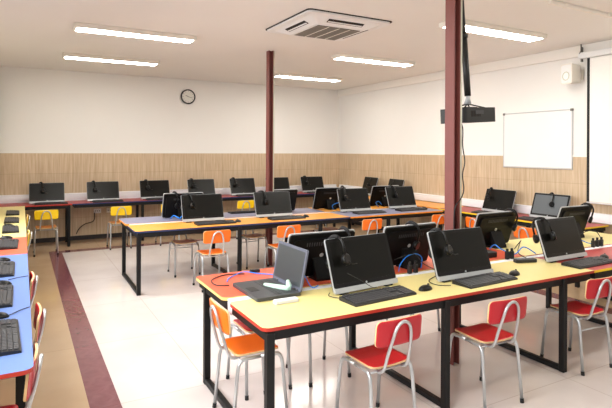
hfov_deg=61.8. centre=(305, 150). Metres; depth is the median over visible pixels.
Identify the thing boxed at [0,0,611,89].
ceiling
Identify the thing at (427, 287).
computer mouse
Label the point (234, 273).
power cable
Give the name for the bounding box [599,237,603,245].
plug
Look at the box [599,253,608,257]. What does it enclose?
computer mouse
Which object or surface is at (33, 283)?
chair
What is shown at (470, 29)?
diffuser
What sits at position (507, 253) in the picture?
plug
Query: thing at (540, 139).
whiteboard
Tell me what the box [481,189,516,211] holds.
desktop computer
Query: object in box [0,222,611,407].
floor
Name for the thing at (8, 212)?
keyboard
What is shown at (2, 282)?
computer mouse
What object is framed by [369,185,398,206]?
desktop computer
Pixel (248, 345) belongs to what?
chair
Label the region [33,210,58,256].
chair
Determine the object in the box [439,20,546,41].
ceiling light
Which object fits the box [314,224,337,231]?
chair
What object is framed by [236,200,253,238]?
chair
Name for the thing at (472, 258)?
desktop computer
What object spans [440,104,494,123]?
projector
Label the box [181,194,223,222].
desktop computer
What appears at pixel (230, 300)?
duct
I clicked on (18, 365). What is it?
table
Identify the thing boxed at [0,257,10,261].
computer mouse
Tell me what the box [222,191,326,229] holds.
table
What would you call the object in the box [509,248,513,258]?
plug
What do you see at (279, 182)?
desktop computer
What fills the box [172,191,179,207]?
headset
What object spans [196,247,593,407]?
table
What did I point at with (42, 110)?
wall
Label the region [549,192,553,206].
headset
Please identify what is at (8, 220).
keyboard
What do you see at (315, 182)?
desktop computer
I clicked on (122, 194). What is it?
trunking
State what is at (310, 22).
air conditioner
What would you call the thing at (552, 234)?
headset
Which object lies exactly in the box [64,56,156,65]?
diffuser
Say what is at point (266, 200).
headset
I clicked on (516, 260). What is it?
power adapter
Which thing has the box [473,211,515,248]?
desktop computer
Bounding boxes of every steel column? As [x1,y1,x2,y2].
[265,50,274,265]
[444,0,462,364]
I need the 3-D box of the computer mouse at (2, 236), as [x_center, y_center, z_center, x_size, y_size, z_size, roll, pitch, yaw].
[-3.200,0.925,5.454,0.129,0.036,0.076,0,0,-19]
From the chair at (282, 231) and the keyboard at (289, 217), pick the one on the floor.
the chair at (282, 231)
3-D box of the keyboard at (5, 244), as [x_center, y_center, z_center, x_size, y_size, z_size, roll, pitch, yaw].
[-2.960,0.928,5.084,0.170,0.033,0.517,0,0,-28]
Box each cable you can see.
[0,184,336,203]
[211,273,243,285]
[227,271,272,281]
[394,254,450,285]
[398,253,422,271]
[453,125,464,228]
[489,244,535,254]
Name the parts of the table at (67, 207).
rail, leg, leg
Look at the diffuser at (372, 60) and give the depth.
8.07 m
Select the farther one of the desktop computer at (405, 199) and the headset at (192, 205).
the desktop computer at (405, 199)
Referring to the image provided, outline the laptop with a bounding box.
[233,241,308,301]
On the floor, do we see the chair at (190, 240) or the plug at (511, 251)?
the chair at (190, 240)
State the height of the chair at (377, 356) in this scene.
0.738 m
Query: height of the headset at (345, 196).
0.239 m
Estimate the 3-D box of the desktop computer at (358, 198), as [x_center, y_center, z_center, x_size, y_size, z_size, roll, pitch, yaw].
[0.750,0.784,8.069,0.560,0.355,0.183,0,0,-27]
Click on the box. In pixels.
(288, 299)
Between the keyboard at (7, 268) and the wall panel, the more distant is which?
the wall panel
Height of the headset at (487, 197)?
0.239 m
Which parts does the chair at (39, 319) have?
backrest, frame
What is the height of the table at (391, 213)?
0.750 m
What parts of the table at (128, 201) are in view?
rail, leg, leg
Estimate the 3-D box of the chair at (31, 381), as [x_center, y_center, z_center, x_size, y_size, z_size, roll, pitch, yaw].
[-1.466,1.333,2.342,0.466,0.738,0.363,0,0,-23]
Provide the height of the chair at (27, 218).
0.738 m
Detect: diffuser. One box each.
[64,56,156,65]
[76,28,192,42]
[276,76,337,81]
[336,57,410,66]
[443,26,541,41]
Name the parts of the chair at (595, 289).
leg, leg, leg, seat, frame, backrest, leg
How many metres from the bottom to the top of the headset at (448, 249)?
0.239 m
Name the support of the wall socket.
attached to the wall at (42, 110)
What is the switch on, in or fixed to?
on the table at (315, 311)
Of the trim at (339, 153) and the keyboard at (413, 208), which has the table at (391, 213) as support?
the keyboard at (413, 208)
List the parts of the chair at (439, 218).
backrest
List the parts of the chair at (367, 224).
frame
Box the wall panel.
[0,153,338,238]
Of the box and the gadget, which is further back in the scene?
the gadget
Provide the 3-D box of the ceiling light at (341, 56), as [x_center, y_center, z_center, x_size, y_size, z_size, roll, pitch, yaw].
[1.092,-1.428,8.135,1.470,0.058,0.270,0,0,-29]
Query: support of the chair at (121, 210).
on the floor
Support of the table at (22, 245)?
on the floor
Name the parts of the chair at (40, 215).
leg, seat, backrest, frame, leg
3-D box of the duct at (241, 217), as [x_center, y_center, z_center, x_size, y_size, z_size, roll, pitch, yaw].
[-1.412,0.999,6.967,1.900,0.086,0.084,0,0,-28]
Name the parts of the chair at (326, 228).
seat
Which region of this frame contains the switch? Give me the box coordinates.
[487,250,496,257]
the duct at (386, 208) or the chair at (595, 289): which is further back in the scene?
the duct at (386, 208)
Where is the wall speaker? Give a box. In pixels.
[561,63,583,84]
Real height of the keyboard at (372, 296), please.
0.033 m
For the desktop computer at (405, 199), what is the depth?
8.53 m
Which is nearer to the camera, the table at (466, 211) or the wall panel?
the table at (466, 211)
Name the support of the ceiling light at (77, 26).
attached to the ceiling
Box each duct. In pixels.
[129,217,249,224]
[228,270,434,314]
[293,208,388,214]
[339,184,611,224]
[490,244,611,263]
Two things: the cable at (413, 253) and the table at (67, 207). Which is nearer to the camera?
the cable at (413, 253)
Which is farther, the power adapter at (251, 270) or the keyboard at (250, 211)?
the keyboard at (250, 211)
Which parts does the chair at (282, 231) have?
leg, seat, frame, backrest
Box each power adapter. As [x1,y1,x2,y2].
[250,269,259,272]
[513,258,536,262]
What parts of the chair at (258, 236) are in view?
leg, seat, leg, leg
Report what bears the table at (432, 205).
on the floor
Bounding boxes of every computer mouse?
[0,235,12,238]
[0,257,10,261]
[0,280,11,284]
[0,312,8,318]
[418,283,431,291]
[509,269,519,275]
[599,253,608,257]
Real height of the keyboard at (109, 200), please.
0.033 m
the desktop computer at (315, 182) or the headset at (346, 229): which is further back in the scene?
the desktop computer at (315, 182)
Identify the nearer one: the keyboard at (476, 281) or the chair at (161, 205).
the keyboard at (476, 281)
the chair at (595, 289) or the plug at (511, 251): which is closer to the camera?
the chair at (595, 289)
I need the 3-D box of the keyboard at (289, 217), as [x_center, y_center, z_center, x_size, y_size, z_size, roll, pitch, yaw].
[-0.266,0.940,7.133,0.517,0.033,0.170,0,0,-28]
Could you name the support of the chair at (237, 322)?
on the floor
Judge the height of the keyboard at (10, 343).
0.033 m
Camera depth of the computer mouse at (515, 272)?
3.94 m
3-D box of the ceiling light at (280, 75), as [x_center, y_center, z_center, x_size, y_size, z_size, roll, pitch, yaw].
[0.040,-1.433,10.067,1.450,0.058,0.270,0,0,-29]
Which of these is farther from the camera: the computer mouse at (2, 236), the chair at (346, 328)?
the computer mouse at (2, 236)
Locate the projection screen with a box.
[578,44,611,205]
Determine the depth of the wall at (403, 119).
9.39 m
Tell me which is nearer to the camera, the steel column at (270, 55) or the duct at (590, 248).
the duct at (590, 248)
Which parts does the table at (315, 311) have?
leg, cross rail, leg, leg, rail, leg, leg, leg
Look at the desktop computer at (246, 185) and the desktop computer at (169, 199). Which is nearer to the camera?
the desktop computer at (169, 199)
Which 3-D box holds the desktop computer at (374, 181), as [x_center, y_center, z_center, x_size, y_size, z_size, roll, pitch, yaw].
[1.366,0.769,10.895,0.164,0.391,0.532,0,0,-24]
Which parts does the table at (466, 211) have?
rail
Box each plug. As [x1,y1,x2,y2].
[407,261,411,273]
[413,261,417,272]
[505,249,509,259]
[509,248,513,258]
[591,238,594,247]
[595,237,598,246]
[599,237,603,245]
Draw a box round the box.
[273,296,298,304]
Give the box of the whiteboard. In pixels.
[503,108,573,169]
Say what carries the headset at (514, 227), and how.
hanging from the desktop computer at (496, 227)
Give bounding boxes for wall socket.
[94,208,100,212]
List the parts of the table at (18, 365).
leg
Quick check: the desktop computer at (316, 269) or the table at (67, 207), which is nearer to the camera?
the desktop computer at (316, 269)
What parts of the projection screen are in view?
casing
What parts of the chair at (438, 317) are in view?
leg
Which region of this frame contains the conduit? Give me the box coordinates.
[548,0,611,17]
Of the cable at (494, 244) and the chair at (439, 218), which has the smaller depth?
the cable at (494, 244)
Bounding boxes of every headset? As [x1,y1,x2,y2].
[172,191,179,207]
[180,193,195,209]
[258,190,268,203]
[325,234,357,267]
[337,187,348,201]
[338,226,350,236]
[405,221,419,249]
[428,227,456,258]
[485,187,492,199]
[504,208,517,230]
[531,217,555,242]
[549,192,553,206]
[581,202,593,222]
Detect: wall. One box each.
[0,66,338,153]
[339,57,586,155]
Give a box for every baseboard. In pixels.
[30,232,133,243]
[347,222,609,277]
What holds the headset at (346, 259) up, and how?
hanging from the desktop computer at (372, 254)
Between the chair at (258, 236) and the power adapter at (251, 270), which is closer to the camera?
the power adapter at (251, 270)
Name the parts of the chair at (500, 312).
leg, leg, seat, frame, backrest, leg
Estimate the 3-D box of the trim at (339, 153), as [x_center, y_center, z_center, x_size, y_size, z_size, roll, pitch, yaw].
[4.085,0.085,6.559,0.020,0.020,13.488,0,0,-29]
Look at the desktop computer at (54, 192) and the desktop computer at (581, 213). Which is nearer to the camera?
the desktop computer at (581, 213)
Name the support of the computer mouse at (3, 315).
on the table at (18, 365)
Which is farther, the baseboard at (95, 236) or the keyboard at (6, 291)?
the baseboard at (95, 236)
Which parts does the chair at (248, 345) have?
leg, backrest, frame, leg, seat, leg, leg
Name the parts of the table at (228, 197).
rail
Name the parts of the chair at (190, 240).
leg, leg, seat, leg, leg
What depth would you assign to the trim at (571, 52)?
8.27 m
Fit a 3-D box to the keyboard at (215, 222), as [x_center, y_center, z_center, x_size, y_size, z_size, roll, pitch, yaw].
[-1.175,0.936,6.627,0.517,0.033,0.170,0,0,-28]
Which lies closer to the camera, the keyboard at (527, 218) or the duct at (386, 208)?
the keyboard at (527, 218)
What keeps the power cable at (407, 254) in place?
on the table at (315, 311)
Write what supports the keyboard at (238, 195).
on the table at (228, 197)
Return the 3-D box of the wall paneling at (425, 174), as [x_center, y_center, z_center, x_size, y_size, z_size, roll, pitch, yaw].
[4.082,0.871,6.566,0.012,1.552,13.500,0,0,-29]
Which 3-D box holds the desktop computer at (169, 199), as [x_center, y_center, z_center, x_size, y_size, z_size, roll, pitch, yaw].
[-1.733,0.772,7.193,0.560,0.355,0.183,0,0,-27]
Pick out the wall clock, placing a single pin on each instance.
(187, 96)
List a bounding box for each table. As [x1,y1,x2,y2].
[0,201,71,246]
[0,206,25,237]
[0,237,26,255]
[0,254,33,407]
[70,198,162,240]
[119,208,349,295]
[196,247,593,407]
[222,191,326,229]
[310,205,442,228]
[333,196,464,232]
[439,207,608,287]
[487,231,611,327]
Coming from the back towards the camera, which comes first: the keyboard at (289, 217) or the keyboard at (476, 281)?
the keyboard at (289, 217)
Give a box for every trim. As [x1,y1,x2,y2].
[338,40,611,96]
[339,153,586,156]
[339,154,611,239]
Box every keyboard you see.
[0,239,18,249]
[0,261,14,277]
[0,284,13,307]
[0,318,21,356]
[2,225,18,233]
[4,217,18,223]
[6,210,18,215]
[34,201,67,204]
[92,199,122,202]
[146,197,162,199]
[194,220,236,225]
[228,210,255,213]
[236,194,253,196]
[267,215,305,220]
[339,285,416,306]
[352,210,386,214]
[395,207,426,211]
[452,271,517,288]
[471,210,489,212]
[518,216,534,220]
[561,256,611,268]
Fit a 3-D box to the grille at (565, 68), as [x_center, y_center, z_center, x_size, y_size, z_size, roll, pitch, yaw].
[3.562,-1.046,6.998,0.006,0.242,0.170,0,0,-17]
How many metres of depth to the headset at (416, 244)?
4.17 m
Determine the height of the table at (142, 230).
0.750 m
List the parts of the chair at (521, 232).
frame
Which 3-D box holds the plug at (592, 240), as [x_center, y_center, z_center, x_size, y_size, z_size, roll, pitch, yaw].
[2.884,0.929,5.133,0.034,0.095,0.030,0,0,-29]
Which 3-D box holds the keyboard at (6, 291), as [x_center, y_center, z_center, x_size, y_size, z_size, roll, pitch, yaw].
[-1.981,0.932,3.283,0.170,0.033,0.517,0,0,-29]
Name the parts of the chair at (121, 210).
frame, backrest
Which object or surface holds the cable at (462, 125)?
attached to the steel column at (453, 8)
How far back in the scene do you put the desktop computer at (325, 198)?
8.27 m
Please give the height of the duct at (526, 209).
0.125 m
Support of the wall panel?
attached to the wall at (42, 110)
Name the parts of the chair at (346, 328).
leg, leg, leg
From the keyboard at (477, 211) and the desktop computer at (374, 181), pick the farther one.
the desktop computer at (374, 181)
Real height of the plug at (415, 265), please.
0.095 m
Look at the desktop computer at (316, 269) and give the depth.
3.77 m
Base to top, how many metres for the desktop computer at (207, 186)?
0.355 m
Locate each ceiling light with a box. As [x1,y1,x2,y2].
[62,52,159,65]
[72,22,196,43]
[274,72,341,81]
[331,53,415,66]
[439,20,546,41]
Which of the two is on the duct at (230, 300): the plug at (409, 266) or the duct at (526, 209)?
the plug at (409, 266)
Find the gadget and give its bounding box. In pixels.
[263,280,291,289]
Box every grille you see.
[295,25,359,39]
[561,64,570,82]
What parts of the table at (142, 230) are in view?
leg, cross rail, leg, leg, leg, rail, leg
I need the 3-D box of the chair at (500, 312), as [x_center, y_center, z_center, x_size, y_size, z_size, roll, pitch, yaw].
[1.252,1.346,3.534,0.363,0.738,0.466,0,0,-26]
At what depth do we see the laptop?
3.48 m
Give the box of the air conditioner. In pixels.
[266,8,391,40]
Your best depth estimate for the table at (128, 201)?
9.41 m
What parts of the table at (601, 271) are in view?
leg, rail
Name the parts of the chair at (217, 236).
leg, leg, seat, frame, backrest, leg, leg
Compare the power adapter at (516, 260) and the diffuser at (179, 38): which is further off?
the diffuser at (179, 38)
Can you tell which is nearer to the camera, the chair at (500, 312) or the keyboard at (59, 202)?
the chair at (500, 312)
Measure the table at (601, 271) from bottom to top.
0.750 m
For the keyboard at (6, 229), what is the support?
on the table at (22, 221)
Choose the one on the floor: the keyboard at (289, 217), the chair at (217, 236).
the chair at (217, 236)
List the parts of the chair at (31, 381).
seat, backrest, frame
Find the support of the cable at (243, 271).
on the table at (315, 311)
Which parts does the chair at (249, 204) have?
backrest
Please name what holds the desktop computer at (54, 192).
on the table at (67, 207)
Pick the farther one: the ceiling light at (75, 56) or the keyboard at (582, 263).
the ceiling light at (75, 56)
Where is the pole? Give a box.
[462,0,470,103]
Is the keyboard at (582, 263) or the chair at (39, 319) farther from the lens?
the keyboard at (582, 263)
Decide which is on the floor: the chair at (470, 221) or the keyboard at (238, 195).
the chair at (470, 221)
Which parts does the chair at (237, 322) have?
leg, leg, seat, leg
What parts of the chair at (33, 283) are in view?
backrest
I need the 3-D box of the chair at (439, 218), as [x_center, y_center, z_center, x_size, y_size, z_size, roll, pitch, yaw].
[1.974,1.349,7.999,0.363,0.738,0.466,0,0,-29]
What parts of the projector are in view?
panel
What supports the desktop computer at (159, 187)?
on the table at (128, 201)
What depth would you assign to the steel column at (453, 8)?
4.10 m
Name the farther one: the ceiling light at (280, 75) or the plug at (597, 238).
the ceiling light at (280, 75)
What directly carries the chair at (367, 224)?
on the floor
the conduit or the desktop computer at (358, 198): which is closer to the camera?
the conduit
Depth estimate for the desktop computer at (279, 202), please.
7.36 m
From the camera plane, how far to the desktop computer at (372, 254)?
3.54 m
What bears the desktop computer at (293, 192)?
on the table at (142, 230)
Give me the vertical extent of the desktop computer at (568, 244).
0.355 m
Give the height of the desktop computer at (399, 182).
0.391 m
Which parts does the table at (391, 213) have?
leg, rail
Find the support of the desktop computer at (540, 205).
on the table at (466, 211)
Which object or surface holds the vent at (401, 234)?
attached to the desktop computer at (401, 238)
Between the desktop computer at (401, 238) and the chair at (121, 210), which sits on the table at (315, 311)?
the desktop computer at (401, 238)
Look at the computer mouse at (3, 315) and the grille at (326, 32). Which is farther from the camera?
the grille at (326, 32)
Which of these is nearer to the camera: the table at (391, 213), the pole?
the pole
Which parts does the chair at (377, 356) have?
leg, leg, seat, leg, frame, backrest, leg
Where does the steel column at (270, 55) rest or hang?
on the floor
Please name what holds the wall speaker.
attached to the wall at (403, 119)
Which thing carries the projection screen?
hanging from the ceiling
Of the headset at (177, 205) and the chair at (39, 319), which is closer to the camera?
the chair at (39, 319)
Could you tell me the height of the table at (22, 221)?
0.750 m
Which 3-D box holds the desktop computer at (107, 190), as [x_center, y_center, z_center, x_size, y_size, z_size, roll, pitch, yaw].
[-3.774,0.763,9.499,0.560,0.355,0.183,0,0,-29]
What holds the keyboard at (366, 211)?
on the table at (391, 213)
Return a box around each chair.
[0,343,43,407]
[1,303,45,405]
[26,214,29,231]
[26,230,32,252]
[29,271,37,309]
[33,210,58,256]
[106,206,131,249]
[155,205,179,245]
[167,234,200,277]
[193,229,230,292]
[209,298,287,407]
[226,319,291,400]
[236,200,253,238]
[236,229,268,268]
[264,224,300,267]
[286,327,350,386]
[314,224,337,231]
[335,313,421,407]
[362,218,381,234]
[386,309,440,330]
[431,214,443,229]
[450,296,526,407]
[465,217,475,227]
[513,226,536,238]
[540,276,611,375]
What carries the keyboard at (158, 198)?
on the table at (128, 201)
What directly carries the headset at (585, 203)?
hanging from the desktop computer at (581, 213)
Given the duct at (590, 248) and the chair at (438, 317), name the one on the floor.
the chair at (438, 317)
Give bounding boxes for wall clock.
[181,89,194,103]
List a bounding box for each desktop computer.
[29,183,64,203]
[86,181,119,201]
[139,180,169,199]
[161,192,202,218]
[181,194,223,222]
[187,179,214,193]
[229,178,255,195]
[253,191,292,217]
[264,189,297,209]
[265,177,289,188]
[287,229,354,281]
[300,176,323,192]
[312,187,345,209]
[324,233,397,294]
[337,188,370,211]
[362,177,378,195]
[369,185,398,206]
[383,222,435,268]
[385,186,416,208]
[388,179,404,185]
[427,227,493,282]
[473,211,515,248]
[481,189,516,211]
[529,193,570,218]
[534,216,586,262]
[557,205,591,237]
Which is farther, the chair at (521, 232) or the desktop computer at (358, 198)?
the desktop computer at (358, 198)
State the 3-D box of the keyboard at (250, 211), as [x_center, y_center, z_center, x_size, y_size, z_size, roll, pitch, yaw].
[-0.923,0.937,7.820,0.517,0.033,0.170,0,0,-27]
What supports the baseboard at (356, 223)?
attached to the wall at (403, 119)
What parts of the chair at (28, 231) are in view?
backrest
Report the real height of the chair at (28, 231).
0.738 m
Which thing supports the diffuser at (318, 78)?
attached to the ceiling light at (280, 75)
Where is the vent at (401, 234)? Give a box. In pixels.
[399,232,423,237]

